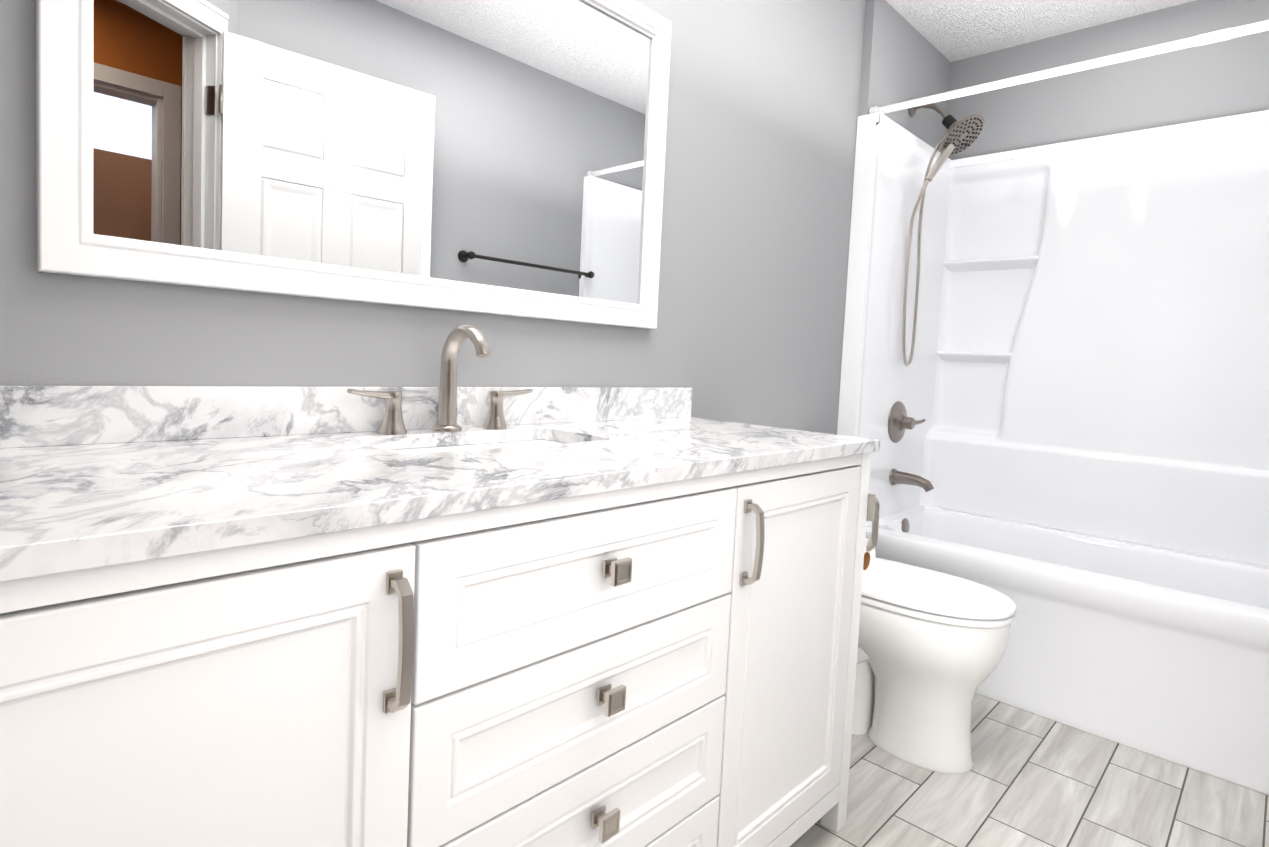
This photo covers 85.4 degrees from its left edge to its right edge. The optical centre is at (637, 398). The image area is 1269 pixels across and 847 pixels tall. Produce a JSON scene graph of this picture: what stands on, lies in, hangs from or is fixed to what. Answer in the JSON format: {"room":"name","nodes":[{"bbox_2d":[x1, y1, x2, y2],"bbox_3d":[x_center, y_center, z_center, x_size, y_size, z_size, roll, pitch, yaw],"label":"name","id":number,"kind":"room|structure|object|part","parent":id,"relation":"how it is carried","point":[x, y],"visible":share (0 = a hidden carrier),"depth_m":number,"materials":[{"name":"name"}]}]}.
{"room":"bathroom","nodes":[
{"label":"bathroom","id":0,"kind":"room"},
{"bbox_2d":[0,0,865,433],"bbox_3d":[0.132,-0.257,1.954,0.120,2.375,3.520,6,5,43],"label":"wall","id":1,"kind":"structure","parent":0,"point":[760,152],"depth_m":1.81,"materials":[{"name":"grey paint"}]},
{"bbox_2d":[36,0,671,328],"bbox_3d":[-0.353,-0.551,1.304,0.026,0.759,1.191,6,5,43],"label":"mirror","id":2,"kind":"object","parent":1,"relation":"attached to","point":[502,157],"visible":1,"depth_m":1.19,"materials":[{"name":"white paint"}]},
{"bbox_2d":[858,0,950,152],"bbox_3d":[1.046,-0.263,2.799,0.035,2.375,0.795,6,5,43],"label":"wall","id":3,"kind":"structure","parent":0,"point":[903,59],"depth_m":2.62,"materials":[{"name":"grey paint"}]},
{"bbox_2d":[869,20,1268,113],"bbox_3d":[1.368,-0.974,1.969,1.461,0.038,0.038,6,5,43],"label":"rail","id":4,"kind":"object","parent":3,"relation":"attached to","point":[1223,34],"visible":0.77,"depth_m":2.00,"materials":[{"name":"white metal"}]},
{"bbox_2d":[790,694,1268,846],"bbox_3d":[0.640,1.017,1.486,1.650,0.060,3.480,6,5,43],"label":"floor","id":5,"kind":"structure","parent":0,"point":[1029,779],"depth_m":1.71,"materials":[{"name":"tile"}]},
{"bbox_2d":[0,445,879,846],"bbox_3d":[-0.180,0.531,1.203,0.580,0.863,1.650,6,5,43],"label":"bathroom vanity","id":6,"kind":"object","parent":5,"relation":"on","point":[448,611],"depth_m":0.79,"materials":[{"name":"white lacquer"},{"name":"brushed nickel"},{"name":"marble"}]},
{"bbox_3d":[-0.400,0.513,0.616,0.020,0.712,0.404,6,5,43],"label":"door","id":7,"kind":"part","parent":6,"relation":"part of","materials":[{"name":"white paint"}]},
{"bbox_2d":[0,385,879,560],"bbox_3d":[-0.202,0.049,1.142,0.558,0.105,1.554,6,5,43],"label":"countertop","id":8,"kind":"structure","parent":6,"relation":"on","point":[82,466],"depth_m":0.96,"materials":[{"name":"white stone"}]},
{"bbox_2d":[0,384,692,457],"bbox_3d":[-0.395,0.017,1.326,0.020,0.080,1.554,6,5,43],"label":"backsplash","id":9,"kind":"structure","parent":8,"relation":"on","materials":[{"name":"stone"}]},
{"bbox_2d":[347,325,533,435],"bbox_3d":[-0.321,-0.036,1.259,0.150,0.200,0.382,6,5,43],"label":"faucet","id":10,"kind":"object","parent":8,"relation":"on","point":[448,409],"depth_m":1.28,"materials":[{"name":"silver metal"}]},
{"bbox_3d":[-0.069,0.776,0.992,0.020,0.174,0.582,6,5,43],"label":"drawer","id":11,"kind":"part","parent":6,"relation":"part of","materials":[{"name":"white paint"}]},
{"bbox_3d":[-0.061,0.599,0.981,0.020,0.174,0.582,6,5,43],"label":"drawer","id":12,"kind":"part","parent":6,"relation":"part of","materials":[{"name":"white paint"}]},
{"bbox_3d":[-0.052,0.421,0.970,0.020,0.174,0.582,6,5,43],"label":"drawer","id":13,"kind":"part","parent":6,"relation":"part of","materials":[{"name":"white paint"}]},
{"bbox_3d":[-0.044,0.242,0.960,0.020,0.178,0.582,6,5,43],"label":"drawer","id":14,"kind":"part","parent":6,"relation":"part of","materials":[{"name":"white paint"}]},
{"bbox_3d":[0.304,0.503,1.353,0.020,0.712,0.454,6,5,43],"label":"door","id":15,"kind":"part","parent":6,"relation":"part of","materials":[{"name":"white paint"}]},
{"bbox_2d":[819,432,1015,773],"bbox_3d":[0.687,0.549,1.996,0.735,0.817,0.476,6,5,43],"label":"toilet","id":16,"kind":"object","parent":5,"relation":"on","point":[932,645],"visible":0.46,"depth_m":1.80,"materials":[{"name":"white ceramic"}]},
{"bbox_3d":[0.764,0.527,1.921,0.524,0.038,0.348,6,5,43],"label":"lid","id":17,"kind":"part","parent":16,"relation":"part of","materials":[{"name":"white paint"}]},
{"bbox_2d":[837,104,1268,795],"bbox_3d":[1.572,-0.070,2.293,1.516,2.105,0.800,6,5,43],"label":"bathtub","id":18,"kind":"object","parent":5,"relation":"on","point":[1053,396],"visible":1,"depth_m":2.49,"materials":[{"name":"white plastic"}]},
{"bbox_2d":[900,518,909,536],"bbox_3d":[1.069,0.513,2.741,0.011,0.072,0.072,6,5,43],"label":"overflow drain","id":19,"kind":"object","parent":18,"relation":"in","point":[904,522],"depth_m":2.73,"materials":[{"name":"silver metal"}]},
{"bbox_3d":[1.078,0.096,2.748,0.070,0.166,0.199,6,5,43],"label":"shower valve trim","id":20,"kind":"part","parent":18,"relation":"part of","materials":[{"name":"silver metal"}]},
{"bbox_2d":[889,468,934,492],"bbox_3d":[1.090,0.324,2.718,0.164,0.074,0.068,6,5,43],"label":"tub spout","id":21,"kind":"object","parent":18,"relation":"in","point":[896,477],"depth_m":2.72,"materials":[{"name":"silver metal"}]},
{"bbox_3d":[1.132,-1.115,2.658,0.153,0.105,0.060,6,5,43],"label":"shower arm","id":22,"kind":"part","parent":18,"relation":"part of"},
{"bbox_2d":[886,0,1195,61],"bbox_3d":[1.101,-1.323,-0.024,4.080,0.080,5.020,6,5,43],"label":"ceiling","id":23,"kind":"structure","parent":0,"point":[953,30],"depth_m":2.57,"materials":[{"name":"white paint"}]},
{"bbox_2d":[946,0,1268,159],"bbox_3d":[1.913,-0.208,2.563,1.620,2.375,0.180,6,5,43],"label":"wall","id":24,"kind":"structure","parent":0,"point":[1226,78],"depth_m":2.54,"materials":[{"name":"grey paint"}]}
]}

